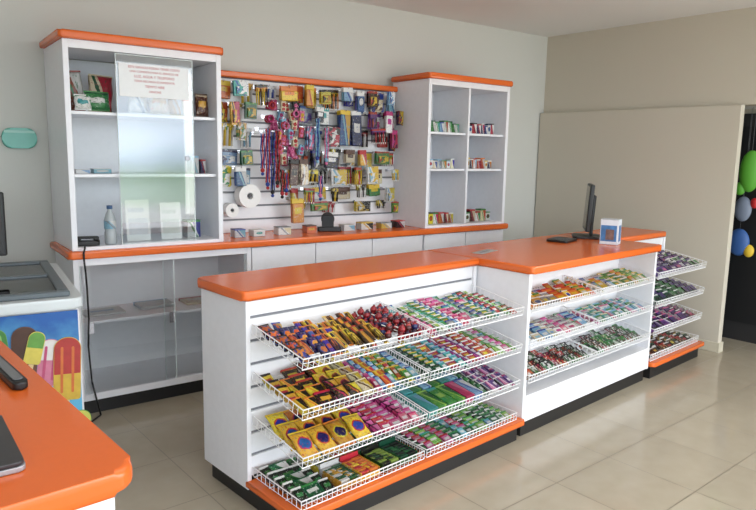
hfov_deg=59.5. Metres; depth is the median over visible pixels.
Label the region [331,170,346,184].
blister pack
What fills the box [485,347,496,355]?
pack
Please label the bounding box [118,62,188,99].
paper notice
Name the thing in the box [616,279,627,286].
pack
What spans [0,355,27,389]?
barcode scanner
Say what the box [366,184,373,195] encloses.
pouch
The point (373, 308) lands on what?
lollipop
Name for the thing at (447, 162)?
carton
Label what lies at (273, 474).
carton
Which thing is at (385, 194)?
blister pack
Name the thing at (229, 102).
blister pack
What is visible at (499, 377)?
bar
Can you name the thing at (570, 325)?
pack
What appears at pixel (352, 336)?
bar
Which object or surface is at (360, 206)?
blister pack
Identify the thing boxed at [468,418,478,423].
pack
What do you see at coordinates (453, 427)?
pack
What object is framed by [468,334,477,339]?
pack
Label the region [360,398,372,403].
carton
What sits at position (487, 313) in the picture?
pack
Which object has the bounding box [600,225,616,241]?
picture
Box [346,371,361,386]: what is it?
bag
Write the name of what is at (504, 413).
pack
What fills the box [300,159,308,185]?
pouch
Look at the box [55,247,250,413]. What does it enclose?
glass display cabinet
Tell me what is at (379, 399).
carton
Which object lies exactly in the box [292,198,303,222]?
pouch
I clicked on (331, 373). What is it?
bag
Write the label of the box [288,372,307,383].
carton
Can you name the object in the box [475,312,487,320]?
pack
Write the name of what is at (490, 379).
bar
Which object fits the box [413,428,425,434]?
pack
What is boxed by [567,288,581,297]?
pack
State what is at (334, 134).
blister pack
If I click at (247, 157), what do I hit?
blister pack
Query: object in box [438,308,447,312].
pack
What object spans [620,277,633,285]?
pack
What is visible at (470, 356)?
pack
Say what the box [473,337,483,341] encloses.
pack
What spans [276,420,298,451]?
bag
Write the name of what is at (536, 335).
pack
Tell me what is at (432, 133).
shelf
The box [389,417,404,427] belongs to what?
carton
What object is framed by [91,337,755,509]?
floor
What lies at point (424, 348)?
pack
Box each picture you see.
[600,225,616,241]
[618,225,620,241]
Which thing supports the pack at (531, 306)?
on the display unit at (540, 400)
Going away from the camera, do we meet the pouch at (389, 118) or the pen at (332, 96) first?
the pen at (332, 96)
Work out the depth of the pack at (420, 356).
3.01 m
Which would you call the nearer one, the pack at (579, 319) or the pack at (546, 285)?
the pack at (546, 285)
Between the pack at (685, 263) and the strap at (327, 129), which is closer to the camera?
the strap at (327, 129)
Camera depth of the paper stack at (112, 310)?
3.78 m
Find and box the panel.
[221,70,397,232]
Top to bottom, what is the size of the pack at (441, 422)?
0.028 m
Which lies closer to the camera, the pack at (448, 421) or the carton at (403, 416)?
the carton at (403, 416)
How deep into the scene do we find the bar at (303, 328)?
2.62 m
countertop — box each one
[0,340,132,509]
[50,223,507,259]
[197,250,478,301]
[428,234,661,274]
[564,227,665,240]
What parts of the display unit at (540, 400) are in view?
panel, slat panel, panel, panel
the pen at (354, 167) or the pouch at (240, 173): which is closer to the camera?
the pouch at (240, 173)
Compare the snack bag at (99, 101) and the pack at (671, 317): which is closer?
the snack bag at (99, 101)
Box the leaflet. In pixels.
[472,249,497,253]
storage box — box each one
[74,169,89,172]
[90,168,111,172]
[182,219,200,237]
[187,156,198,172]
[199,159,205,172]
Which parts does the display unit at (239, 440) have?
panel, slat panel, panel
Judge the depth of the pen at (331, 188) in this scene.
4.62 m
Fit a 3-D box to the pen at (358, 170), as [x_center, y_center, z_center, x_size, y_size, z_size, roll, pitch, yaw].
[-0.134,-0.555,4.701,0.048,0.133,0.011,-6,11,-36]
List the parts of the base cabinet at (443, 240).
door, door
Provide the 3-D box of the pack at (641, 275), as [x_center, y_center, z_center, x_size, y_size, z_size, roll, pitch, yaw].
[1.681,0.143,4.192,0.068,0.039,0.059,-7,12,-42]
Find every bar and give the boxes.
[293,321,300,331]
[299,326,308,336]
[304,319,312,324]
[305,325,313,330]
[306,330,317,341]
[312,329,320,333]
[314,334,321,342]
[317,323,326,327]
[318,327,325,333]
[320,338,336,355]
[322,316,330,324]
[324,327,332,332]
[327,337,342,354]
[328,331,347,346]
[329,320,336,325]
[329,326,344,340]
[332,336,348,352]
[334,319,342,325]
[334,324,343,329]
[335,313,344,317]
[337,329,353,345]
[341,316,352,324]
[342,328,356,344]
[343,312,354,319]
[347,327,362,341]
[347,332,365,348]
[347,360,354,367]
[351,320,359,328]
[352,358,361,363]
[356,331,373,347]
[358,324,375,339]
[358,329,376,345]
[358,362,367,367]
[358,367,366,373]
[362,373,373,386]
[364,366,373,371]
[365,323,379,339]
[368,377,381,390]
[370,359,378,368]
[371,327,388,342]
[371,353,381,358]
[372,370,381,376]
[373,376,386,389]
[375,363,385,372]
[378,374,393,387]
[379,351,387,357]
[383,367,397,379]
[384,355,393,360]
[384,373,398,385]
[386,361,395,365]
[388,366,402,378]
[393,364,404,377]
[396,362,406,368]
[399,368,414,381]
[404,366,419,379]
[455,369,466,376]
[465,370,472,375]
[470,369,481,376]
[474,383,487,394]
[477,366,489,374]
[478,382,493,393]
[483,365,490,372]
[484,380,497,391]
[488,378,501,389]
[492,377,506,388]
[496,375,510,386]
[501,374,514,385]
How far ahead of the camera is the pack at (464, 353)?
3.12 m
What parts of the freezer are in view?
glass lid, glass lid, lid frame, picture panel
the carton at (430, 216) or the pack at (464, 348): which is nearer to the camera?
the pack at (464, 348)
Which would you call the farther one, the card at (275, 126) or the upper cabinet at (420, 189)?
the upper cabinet at (420, 189)
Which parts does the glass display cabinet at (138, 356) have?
panel, handle, pane edge trim, glass pane, panel, rail, handle, pane edge trim, panel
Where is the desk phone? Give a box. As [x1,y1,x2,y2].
[77,236,99,245]
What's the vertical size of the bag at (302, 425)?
0.068 m
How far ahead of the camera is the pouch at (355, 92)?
4.63 m
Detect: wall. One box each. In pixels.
[0,0,547,262]
[544,7,755,112]
[744,109,755,113]
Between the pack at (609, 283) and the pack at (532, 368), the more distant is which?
the pack at (609, 283)
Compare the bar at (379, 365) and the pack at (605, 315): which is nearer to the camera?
the bar at (379, 365)
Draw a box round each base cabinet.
[251,235,421,270]
[422,229,502,249]
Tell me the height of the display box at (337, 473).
0.058 m
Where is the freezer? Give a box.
[0,260,90,420]
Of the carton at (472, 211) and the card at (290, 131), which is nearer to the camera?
the card at (290, 131)
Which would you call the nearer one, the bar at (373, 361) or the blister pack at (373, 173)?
the bar at (373, 361)
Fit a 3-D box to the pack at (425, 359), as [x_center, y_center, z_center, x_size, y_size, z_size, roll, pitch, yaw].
[0.217,0.483,2.977,0.046,0.029,0.046,-7,12,-44]
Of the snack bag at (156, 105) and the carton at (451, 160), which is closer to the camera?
the snack bag at (156, 105)
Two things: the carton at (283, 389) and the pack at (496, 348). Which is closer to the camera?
the carton at (283, 389)
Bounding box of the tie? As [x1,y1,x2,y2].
[269,101,275,108]
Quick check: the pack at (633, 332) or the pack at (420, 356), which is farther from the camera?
the pack at (633, 332)
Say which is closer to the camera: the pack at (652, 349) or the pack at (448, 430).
the pack at (448, 430)
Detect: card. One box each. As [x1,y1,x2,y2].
[272,120,277,129]
[278,110,283,120]
[281,100,285,110]
[281,135,285,144]
[282,154,286,164]
[289,110,294,120]
[289,129,292,139]
[289,146,295,156]
[292,120,296,130]
[293,101,297,109]
[293,137,297,146]
[299,127,304,137]
[299,144,304,154]
[300,111,304,120]
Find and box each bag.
[69,70,85,110]
[74,94,91,110]
[83,90,109,111]
[88,74,112,111]
[128,97,148,113]
[148,98,169,114]
[168,99,182,115]
[182,91,193,116]
[194,93,208,116]
[257,324,272,340]
[265,411,287,440]
[266,329,279,346]
[271,322,282,334]
[275,335,289,351]
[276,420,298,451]
[278,327,290,339]
[282,409,303,430]
[284,340,299,357]
[286,333,298,343]
[287,326,299,332]
[287,429,320,461]
[292,346,313,364]
[293,415,315,443]
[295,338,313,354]
[295,362,310,377]
[296,331,309,345]
[305,367,320,382]
[305,423,338,454]
[306,336,318,352]
[307,410,321,424]
[309,357,322,366]
[311,409,332,437]
[312,372,328,389]
[314,342,332,358]
[317,363,331,378]
[322,357,335,369]
[322,378,337,395]
[323,418,355,447]
[324,405,338,418]
[325,369,340,383]
[329,384,352,403]
[329,404,350,431]
[330,361,343,374]
[333,375,349,391]
[337,365,352,380]
[342,381,364,398]
[342,413,373,440]
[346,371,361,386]
[355,377,376,395]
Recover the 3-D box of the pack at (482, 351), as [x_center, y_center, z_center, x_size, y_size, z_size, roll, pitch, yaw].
[0.511,0.470,3.155,0.046,0.034,0.053,-7,12,-42]
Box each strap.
[260,133,264,175]
[265,129,269,189]
[270,132,274,196]
[275,131,279,187]
[280,170,284,198]
[284,173,288,194]
[315,119,319,162]
[318,176,322,200]
[324,128,328,164]
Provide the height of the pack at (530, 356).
0.041 m
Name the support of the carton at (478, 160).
on the upper cabinet at (420, 189)
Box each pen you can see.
[222,123,233,147]
[223,130,231,147]
[241,90,250,103]
[241,128,251,148]
[242,83,252,103]
[255,85,265,106]
[256,84,267,106]
[260,84,275,99]
[305,188,314,203]
[307,131,321,151]
[309,170,317,182]
[311,168,327,185]
[323,96,336,109]
[324,201,334,212]
[325,90,338,109]
[331,149,340,166]
[331,188,336,202]
[332,188,338,202]
[339,167,350,184]
[354,167,358,185]
[356,167,361,185]
[357,184,365,198]
[360,130,367,148]
[372,129,385,143]
[378,200,385,208]
[383,154,392,165]
[393,169,398,180]
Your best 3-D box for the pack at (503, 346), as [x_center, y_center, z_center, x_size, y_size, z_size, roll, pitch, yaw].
[0.628,0.459,3.262,0.046,0.028,0.046,-7,12,-42]
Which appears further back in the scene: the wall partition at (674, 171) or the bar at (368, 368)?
the wall partition at (674, 171)
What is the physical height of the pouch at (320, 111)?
0.106 m
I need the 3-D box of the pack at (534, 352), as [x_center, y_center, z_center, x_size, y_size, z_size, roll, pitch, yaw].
[0.887,0.559,3.695,0.063,0.038,0.052,10,12,44]
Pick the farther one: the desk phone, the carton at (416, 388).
the desk phone
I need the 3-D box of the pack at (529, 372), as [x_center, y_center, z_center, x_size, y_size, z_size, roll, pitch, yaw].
[0.779,0.619,3.431,0.087,0.034,0.056,-6,11,-40]
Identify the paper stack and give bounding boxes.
[82,306,125,317]
[133,298,173,309]
[178,296,200,304]
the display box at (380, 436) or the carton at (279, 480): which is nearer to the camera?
the carton at (279, 480)
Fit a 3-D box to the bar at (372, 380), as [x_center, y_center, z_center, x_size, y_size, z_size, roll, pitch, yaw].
[-0.009,0.527,2.694,0.024,0.036,0.074,-6,11,-38]
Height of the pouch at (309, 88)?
0.140 m
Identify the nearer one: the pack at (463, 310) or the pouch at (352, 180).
the pack at (463, 310)
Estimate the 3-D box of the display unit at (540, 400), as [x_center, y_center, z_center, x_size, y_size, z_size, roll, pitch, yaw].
[1.032,0.418,4.042,1.396,0.858,0.695,-7,12,-42]
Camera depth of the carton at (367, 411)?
2.83 m
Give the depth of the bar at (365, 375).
2.73 m
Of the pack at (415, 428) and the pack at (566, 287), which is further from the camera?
the pack at (566, 287)
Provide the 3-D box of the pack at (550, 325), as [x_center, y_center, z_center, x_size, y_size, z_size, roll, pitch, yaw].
[0.952,0.399,3.615,0.068,0.035,0.055,-7,12,-43]
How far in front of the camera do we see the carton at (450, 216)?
5.04 m
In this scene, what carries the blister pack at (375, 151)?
hanging from the hook
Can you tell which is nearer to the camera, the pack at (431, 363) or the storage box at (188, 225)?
the pack at (431, 363)
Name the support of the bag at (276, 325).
on the display unit at (239, 440)
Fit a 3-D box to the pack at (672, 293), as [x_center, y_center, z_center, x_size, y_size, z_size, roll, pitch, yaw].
[2.041,0.274,4.562,0.077,0.044,0.061,-6,11,-41]
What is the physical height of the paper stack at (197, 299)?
0.016 m
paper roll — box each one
[223,203,238,216]
[234,184,260,207]
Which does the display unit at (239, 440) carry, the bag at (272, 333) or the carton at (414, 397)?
the bag at (272, 333)
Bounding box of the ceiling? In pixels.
[346,0,755,36]
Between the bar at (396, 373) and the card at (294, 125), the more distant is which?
the card at (294, 125)
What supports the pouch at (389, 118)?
hanging from the hook
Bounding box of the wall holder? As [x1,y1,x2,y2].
[1,128,36,148]
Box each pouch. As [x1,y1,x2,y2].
[221,80,229,98]
[234,166,244,185]
[235,167,246,185]
[279,86,294,101]
[281,86,297,100]
[289,159,298,185]
[290,198,301,222]
[292,188,297,198]
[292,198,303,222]
[298,159,299,184]
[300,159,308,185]
[306,84,313,106]
[306,88,315,108]
[310,187,325,199]
[316,107,323,122]
[317,106,328,124]
[325,152,337,168]
[335,187,349,198]
[337,111,338,126]
[340,110,350,145]
[343,87,352,100]
[345,149,354,162]
[349,111,351,145]
[351,111,361,145]
[351,169,353,184]
[354,173,362,184]
[355,92,356,110]
[357,92,364,111]
[359,150,366,165]
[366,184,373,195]
[368,184,379,195]
[374,169,381,183]
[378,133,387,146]
[385,111,392,132]
[388,105,394,112]
[391,130,397,147]
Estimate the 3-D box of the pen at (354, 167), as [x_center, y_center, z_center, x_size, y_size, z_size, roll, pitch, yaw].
[-0.148,-0.558,4.717,0.048,0.133,0.011,-4,10,-36]
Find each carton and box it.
[230,228,245,237]
[248,228,264,236]
[258,465,271,482]
[259,373,273,389]
[266,470,279,487]
[267,379,281,396]
[268,460,288,470]
[274,226,290,234]
[274,475,287,493]
[275,385,289,402]
[277,465,296,475]
[279,378,293,385]
[280,366,300,377]
[282,391,296,408]
[282,480,295,498]
[284,470,304,480]
[286,457,298,465]
[287,383,301,392]
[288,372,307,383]
[290,396,311,415]
[290,486,309,505]
[292,475,312,486]
[294,462,305,469]
[295,377,315,389]
[295,389,309,399]
[300,480,326,500]
[301,467,313,475]
[302,224,316,232]
[303,395,322,411]
[304,383,324,399]
[309,472,322,481]
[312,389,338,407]
[318,477,336,493]
[338,224,354,230]
[348,400,361,407]
[348,407,356,413]
[355,404,367,410]
[356,221,372,229]
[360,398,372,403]
[360,408,372,415]
[360,415,367,420]
[363,419,373,431]
[365,401,378,407]
[366,412,378,418]
[368,423,383,434]
[369,393,377,403]
[371,405,383,411]
[371,416,384,423]
[374,396,384,405]
[376,222,391,228]
[376,409,389,415]
[378,420,393,432]
[379,400,389,411]
[383,413,394,419]
[384,396,393,402]
[385,389,405,401]
[385,404,395,415]
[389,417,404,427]
[390,219,404,227]
[390,399,402,408]
[391,383,412,397]
[391,407,401,419]
[397,378,421,392]
[397,411,410,423]
[401,407,411,415]
[405,400,436,417]
[406,393,437,413]
[407,411,420,421]
[413,379,430,389]
[416,370,439,387]
[416,390,447,408]
[426,387,456,405]
[428,212,432,223]
[429,374,448,384]
[431,120,434,131]
[432,212,437,223]
[433,159,441,167]
[435,122,439,131]
[435,384,465,401]
[437,212,443,223]
[439,121,447,131]
[439,122,443,131]
[440,371,457,381]
[441,160,446,168]
[443,212,448,222]
[444,381,474,398]
[445,159,454,168]
[446,161,449,168]
[448,121,452,131]
[448,212,452,222]
[452,124,455,132]
[453,378,482,395]
[455,124,458,132]
[466,209,474,221]
[466,212,469,221]
[469,159,473,168]
[470,123,476,133]
[470,158,476,168]
[475,208,485,220]
[475,211,480,220]
[476,124,480,133]
[476,159,479,168]
[477,158,484,168]
[480,123,484,133]
[484,124,490,133]
[485,211,489,220]
[487,161,491,168]
[490,124,493,133]
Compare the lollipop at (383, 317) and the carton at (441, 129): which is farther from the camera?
the carton at (441, 129)
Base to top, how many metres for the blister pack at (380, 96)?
0.143 m
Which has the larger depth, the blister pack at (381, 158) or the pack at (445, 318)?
the blister pack at (381, 158)
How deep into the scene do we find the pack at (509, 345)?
3.29 m
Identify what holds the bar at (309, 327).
on the display unit at (239, 440)
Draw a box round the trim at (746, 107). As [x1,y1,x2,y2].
[745,106,755,108]
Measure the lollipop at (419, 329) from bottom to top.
0.038 m
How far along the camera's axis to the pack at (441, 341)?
3.22 m
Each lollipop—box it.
[356,307,363,314]
[363,310,369,317]
[370,304,376,312]
[371,311,381,319]
[379,319,386,326]
[379,327,385,334]
[380,314,387,321]
[381,322,392,330]
[384,330,391,338]
[387,313,393,321]
[392,316,399,324]
[392,324,397,332]
[394,323,405,331]
[396,332,404,340]
[399,315,405,322]
[404,330,410,338]
[405,322,411,330]
[410,329,416,336]
[411,321,417,328]
[416,327,422,334]
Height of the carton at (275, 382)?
0.044 m
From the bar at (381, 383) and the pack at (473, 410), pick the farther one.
the pack at (473, 410)
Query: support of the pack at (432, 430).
on the display unit at (239, 440)
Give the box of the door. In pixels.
[722,113,755,343]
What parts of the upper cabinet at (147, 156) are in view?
panel, panel, cornice, pane edge trim, glass pane, panel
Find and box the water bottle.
[104,205,116,244]
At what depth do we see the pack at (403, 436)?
3.03 m
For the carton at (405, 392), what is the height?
0.042 m
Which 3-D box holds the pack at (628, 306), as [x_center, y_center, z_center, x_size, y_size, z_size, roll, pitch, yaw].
[1.577,0.337,4.132,0.064,0.040,0.068,10,12,44]
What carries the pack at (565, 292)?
on the display unit at (540, 400)
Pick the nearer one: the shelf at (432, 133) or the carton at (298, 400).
the carton at (298, 400)
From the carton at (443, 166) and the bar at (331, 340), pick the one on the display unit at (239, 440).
the bar at (331, 340)
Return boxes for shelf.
[71,110,214,122]
[74,172,215,176]
[82,295,201,324]
[430,168,463,170]
[431,132,465,135]
[468,169,500,170]
[469,133,502,136]
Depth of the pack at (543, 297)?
3.47 m
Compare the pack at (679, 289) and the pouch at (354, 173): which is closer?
the pack at (679, 289)
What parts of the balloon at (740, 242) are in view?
foam trim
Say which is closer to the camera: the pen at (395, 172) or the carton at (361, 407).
the carton at (361, 407)
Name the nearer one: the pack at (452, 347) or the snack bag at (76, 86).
the pack at (452, 347)
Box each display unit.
[201,266,523,509]
[474,252,656,435]
[635,237,706,378]
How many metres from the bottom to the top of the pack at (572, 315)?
0.032 m
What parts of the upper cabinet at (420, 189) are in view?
panel, panel, cornice, panel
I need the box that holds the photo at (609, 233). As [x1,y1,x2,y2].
[605,229,613,239]
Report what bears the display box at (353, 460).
on the display unit at (239, 440)
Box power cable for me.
[83,246,101,421]
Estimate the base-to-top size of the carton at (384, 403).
0.037 m
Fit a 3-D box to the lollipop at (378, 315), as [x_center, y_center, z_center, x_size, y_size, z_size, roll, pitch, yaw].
[-0.007,0.260,2.837,0.048,0.038,0.031,3,9,11]
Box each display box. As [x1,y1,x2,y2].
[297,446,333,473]
[317,440,352,461]
[319,457,360,489]
[340,450,379,481]
[346,433,372,454]
[361,443,399,471]
[368,432,390,445]
[379,436,417,464]
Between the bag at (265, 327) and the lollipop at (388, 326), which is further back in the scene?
the lollipop at (388, 326)
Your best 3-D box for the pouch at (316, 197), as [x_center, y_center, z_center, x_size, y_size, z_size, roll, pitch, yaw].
[-0.419,-0.428,4.609,0.128,0.084,0.016,-7,12,-36]
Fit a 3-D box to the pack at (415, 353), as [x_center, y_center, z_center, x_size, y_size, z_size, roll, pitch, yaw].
[0.170,0.462,3.029,0.046,0.028,0.046,-6,11,-40]
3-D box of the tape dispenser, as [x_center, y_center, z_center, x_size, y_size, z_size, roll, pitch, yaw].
[-0.332,-0.227,4.500,0.160,0.130,0.060,0,9,-6]
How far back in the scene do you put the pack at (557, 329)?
3.58 m
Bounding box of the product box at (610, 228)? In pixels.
[599,218,621,244]
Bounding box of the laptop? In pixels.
[0,415,25,476]
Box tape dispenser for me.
[317,212,340,231]
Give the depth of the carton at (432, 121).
4.81 m
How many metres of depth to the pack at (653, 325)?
4.42 m
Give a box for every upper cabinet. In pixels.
[39,29,223,250]
[391,72,512,227]
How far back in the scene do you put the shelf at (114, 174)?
3.65 m
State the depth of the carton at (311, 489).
2.54 m
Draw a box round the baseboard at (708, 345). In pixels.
[691,337,723,352]
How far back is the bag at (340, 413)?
2.73 m
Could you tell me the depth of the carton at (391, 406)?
2.89 m
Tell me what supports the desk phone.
on the countertop at (297, 236)
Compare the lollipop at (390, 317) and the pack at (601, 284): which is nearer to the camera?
the lollipop at (390, 317)
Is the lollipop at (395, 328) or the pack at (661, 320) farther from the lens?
the pack at (661, 320)
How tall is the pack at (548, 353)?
0.033 m
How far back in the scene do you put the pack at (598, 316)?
3.88 m
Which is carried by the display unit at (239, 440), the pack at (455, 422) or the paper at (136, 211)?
the pack at (455, 422)
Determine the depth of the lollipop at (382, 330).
2.73 m
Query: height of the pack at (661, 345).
0.038 m
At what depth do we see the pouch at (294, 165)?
4.36 m
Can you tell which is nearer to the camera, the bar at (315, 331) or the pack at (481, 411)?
the bar at (315, 331)
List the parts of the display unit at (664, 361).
slat panel, panel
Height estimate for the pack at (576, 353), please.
0.034 m
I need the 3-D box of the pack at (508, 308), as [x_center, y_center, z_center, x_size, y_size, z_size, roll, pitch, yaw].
[0.655,0.272,3.245,0.040,0.027,0.044,-6,11,-40]
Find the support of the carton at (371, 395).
on the display unit at (239, 440)
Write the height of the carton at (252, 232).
0.041 m
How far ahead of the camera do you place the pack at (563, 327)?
3.62 m
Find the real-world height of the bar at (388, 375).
0.037 m
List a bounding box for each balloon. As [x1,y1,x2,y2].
[731,114,753,256]
[734,114,755,220]
[736,120,755,194]
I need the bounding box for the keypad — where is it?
[546,237,576,242]
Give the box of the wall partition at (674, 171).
[534,105,744,342]
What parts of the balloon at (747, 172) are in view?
foam arm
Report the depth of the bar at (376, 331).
2.69 m
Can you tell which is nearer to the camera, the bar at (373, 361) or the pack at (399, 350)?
the bar at (373, 361)
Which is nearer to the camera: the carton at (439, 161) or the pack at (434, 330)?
the pack at (434, 330)
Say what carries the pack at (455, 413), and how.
on the display unit at (239, 440)
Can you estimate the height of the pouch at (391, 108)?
0.130 m
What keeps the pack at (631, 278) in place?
on the display unit at (540, 400)
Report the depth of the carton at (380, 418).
2.78 m
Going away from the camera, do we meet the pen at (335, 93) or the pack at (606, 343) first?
the pack at (606, 343)
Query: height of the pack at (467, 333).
0.032 m
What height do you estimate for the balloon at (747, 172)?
0.654 m
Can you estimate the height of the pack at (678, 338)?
0.039 m
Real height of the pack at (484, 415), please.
0.025 m
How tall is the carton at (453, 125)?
0.067 m
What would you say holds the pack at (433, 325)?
on the display unit at (239, 440)
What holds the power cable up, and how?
hanging from the countertop at (297, 236)
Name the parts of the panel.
cornice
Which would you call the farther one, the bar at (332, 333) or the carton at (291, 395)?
the bar at (332, 333)
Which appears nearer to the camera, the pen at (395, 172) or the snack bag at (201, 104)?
the snack bag at (201, 104)
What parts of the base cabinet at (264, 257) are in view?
drawer, drawer, drawer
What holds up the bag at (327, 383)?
on the display unit at (239, 440)
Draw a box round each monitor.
[0,192,7,255]
[572,183,599,239]
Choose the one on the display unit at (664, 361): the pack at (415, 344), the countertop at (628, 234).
the countertop at (628, 234)
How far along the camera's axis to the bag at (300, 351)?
2.40 m
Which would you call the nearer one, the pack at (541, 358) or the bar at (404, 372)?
the bar at (404, 372)
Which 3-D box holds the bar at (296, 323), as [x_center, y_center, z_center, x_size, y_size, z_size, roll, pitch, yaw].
[-0.309,0.298,2.643,0.024,0.048,0.084,-6,11,-39]
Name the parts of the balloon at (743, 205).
foam trim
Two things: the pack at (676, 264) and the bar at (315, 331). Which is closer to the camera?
the bar at (315, 331)
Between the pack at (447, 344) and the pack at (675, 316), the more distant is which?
the pack at (675, 316)
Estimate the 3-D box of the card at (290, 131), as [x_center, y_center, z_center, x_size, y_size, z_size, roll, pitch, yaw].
[-0.573,-0.798,4.367,0.037,0.070,0.009,-4,10,-36]
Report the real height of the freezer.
0.868 m
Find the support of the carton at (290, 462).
on the display unit at (239, 440)
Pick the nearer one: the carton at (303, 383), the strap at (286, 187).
the carton at (303, 383)
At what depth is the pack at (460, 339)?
3.26 m
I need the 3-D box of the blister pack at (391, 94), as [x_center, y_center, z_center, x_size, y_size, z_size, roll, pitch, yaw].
[0.104,-1.132,4.779,0.058,0.092,0.015,-4,10,-36]
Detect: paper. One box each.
[124,200,150,240]
[159,202,181,238]
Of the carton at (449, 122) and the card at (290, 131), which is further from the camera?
the carton at (449, 122)
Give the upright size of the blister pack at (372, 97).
0.110 m
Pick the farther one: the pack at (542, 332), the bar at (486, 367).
the pack at (542, 332)
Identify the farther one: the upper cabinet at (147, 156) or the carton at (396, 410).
the upper cabinet at (147, 156)
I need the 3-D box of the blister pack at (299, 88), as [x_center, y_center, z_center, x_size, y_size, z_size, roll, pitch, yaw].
[-0.541,-1.073,4.405,0.098,0.110,0.015,-6,11,-36]
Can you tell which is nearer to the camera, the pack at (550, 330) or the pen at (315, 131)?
the pack at (550, 330)
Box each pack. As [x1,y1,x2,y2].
[221,102,227,121]
[222,150,236,164]
[222,165,231,186]
[229,102,231,124]
[230,101,239,124]
[233,80,248,95]
[236,125,237,139]
[238,122,246,139]
[239,168,249,186]
[241,150,252,165]
[245,102,256,118]
[290,85,302,102]
[296,149,308,167]
[299,105,312,124]
[305,126,306,148]
[307,126,314,148]
[312,150,319,168]
[312,201,327,210]
[319,151,321,164]
[321,90,330,103]
[327,127,339,146]
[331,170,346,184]
[346,101,352,105]
[356,201,370,211]
[359,153,371,171]
[366,166,373,183]
[367,112,370,128]
[367,166,378,183]
[368,91,376,106]
[368,114,380,135]
[370,93,383,111]
[370,112,376,128]
[374,151,386,164]
[376,152,389,163]
[384,187,386,201]
[386,188,394,201]
[388,92,394,104]
[390,348,402,358]
[392,201,398,212]
[396,306,404,313]
[397,111,403,125]
[397,351,408,361]
[399,434,406,444]
[402,354,414,365]
[405,431,414,437]
[405,437,413,447]
[407,358,420,368]
[408,307,417,311]
[408,351,418,355]
[408,427,419,432]
[410,342,421,346]
[410,440,419,450]
[411,434,420,440]
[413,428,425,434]
[414,348,422,354]
[414,354,423,359]
[414,361,426,372]
[416,344,429,351]
[417,437,426,443]
[417,443,429,453]
[419,312,429,316]
[419,364,436,375]
[419,431,431,437]
[420,357,428,362]
[421,308,430,312]
[422,324,436,333]
[422,425,431,431]
[423,440,436,450]
[425,315,433,319]
[425,342,434,350]
[425,421,434,425]
[425,434,440,443]
[426,354,433,360]
[426,361,435,365]
[427,338,437,345]
[427,350,438,355]
[427,428,436,433]
[430,318,439,322]
[430,423,441,427]
[431,323,442,331]
[431,345,439,352]
[431,358,440,364]
[431,364,444,373]
[432,337,440,343]
[433,314,442,318]
[433,353,444,358]
[433,430,443,440]
[435,425,446,430]
[436,321,450,330]
[436,348,445,354]
[437,339,446,344]
[437,361,450,370]
[437,419,449,427]
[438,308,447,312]
[439,316,448,321]
[439,356,450,361]
[439,433,453,443]
[442,351,451,356]
[442,428,452,433]
[443,342,451,346]
[444,360,458,368]
[444,418,453,425]
[445,319,457,328]
[448,303,458,309]
[448,354,457,359]
[448,430,462,440]
[449,345,457,349]
[449,424,457,430]
[450,334,458,340]
[450,421,459,424]
[451,411,460,415]
[452,318,462,324]
[454,347,462,352]
[454,357,466,366]
[455,337,463,342]
[455,427,468,436]
[457,316,468,325]
[457,413,466,418]
[458,312,470,319]
[459,308,469,315]
[460,301,469,306]
[460,340,468,345]
[460,351,468,355]
[461,345,469,350]
[461,356,471,364]
[462,415,472,420]
[463,331,471,336]
[463,426,475,434]
[466,343,474,348]
[466,348,475,353]
[466,354,477,361]
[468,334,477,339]
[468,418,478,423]
[469,407,478,413]
[469,423,480,430]
[470,314,481,320]
[471,306,480,311]
[472,345,481,351]
[472,351,485,360]
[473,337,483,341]
[474,409,485,415]
[474,420,487,429]
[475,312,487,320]
[477,309,487,313]
[478,348,491,357]
[479,339,489,344]
[480,412,491,418]
[483,311,496,318]
[483,418,493,425]
[485,342,495,347]
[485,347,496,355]
[486,414,501,423]
[488,305,499,312]
[491,345,505,353]
[494,412,505,420]
[500,307,510,314]
[500,344,510,351]
[500,411,511,418]
[505,343,516,350]
[506,307,516,313]
[526,369,536,379]
[527,359,535,365]
[527,366,541,374]
[528,351,535,359]
[530,301,538,309]
[530,326,540,332]
[530,332,544,341]
[530,350,537,357]
[531,297,546,305]
[533,318,542,322]
[533,356,544,362]
[533,363,547,373]
[537,328,552,338]
[539,295,551,304]
[539,359,556,370]
[540,288,552,291]
[542,283,554,289]
[542,351,552,355]
[543,345,551,351]
[545,294,559,302]
[545,323,554,327]
[545,328,557,336]
[547,290,557,294]
[549,348,558,356]
[549,354,558,358]
[550,358,562,368]
[552,279,564,284]
[552,317,561,321]
[552,326,564,334]
[553,284,564,287]
[553,292,568,301]
[553,313,564,319]
[555,351,563,358]
[555,356,567,365]
[558,319,568,324]
[559,311,569,318]
[559,324,570,332]
[560,286,571,289]
[561,290,574,299]
[562,354,574,363]
[564,313,575,318]
[564,322,579,330]
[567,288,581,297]
[568,352,579,361]
[571,316,586,323]
[572,320,584,328]
[573,351,584,359]
[577,288,588,295]
[578,350,588,357]
[586,346,598,354]
[592,343,604,352]
[593,314,606,321]
[594,280,607,287]
[597,342,608,350]
[600,313,613,319]
[603,341,613,348]
[604,327,615,333]
[604,331,613,339]
[605,281,617,287]
[605,310,617,317]
[608,340,617,347]
[610,333,619,338]
[611,309,621,317]
[612,339,622,345]
[615,336,630,343]
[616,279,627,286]
[619,306,631,313]
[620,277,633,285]
[622,334,633,341]
[624,304,636,313]
[627,276,637,283]
[629,331,641,338]
[630,303,640,311]
[631,274,643,282]
[637,273,648,281]
[649,347,659,354]
[650,343,659,349]
[651,321,659,330]
[653,319,665,328]
[654,294,664,302]
[656,266,666,275]
[658,292,668,300]
[658,343,669,350]
[659,319,669,326]
[662,291,673,300]
[663,264,674,271]
[663,317,674,324]
[663,342,674,348]
[666,338,677,346]
[668,264,678,271]
[668,315,677,323]
[669,291,678,297]
[672,262,684,270]
[672,314,683,322]
[673,289,683,296]
[674,311,686,319]
[674,336,686,343]
[675,287,687,295]
[680,286,691,293]
[682,261,691,267]
[683,309,695,317]
[690,259,700,266]

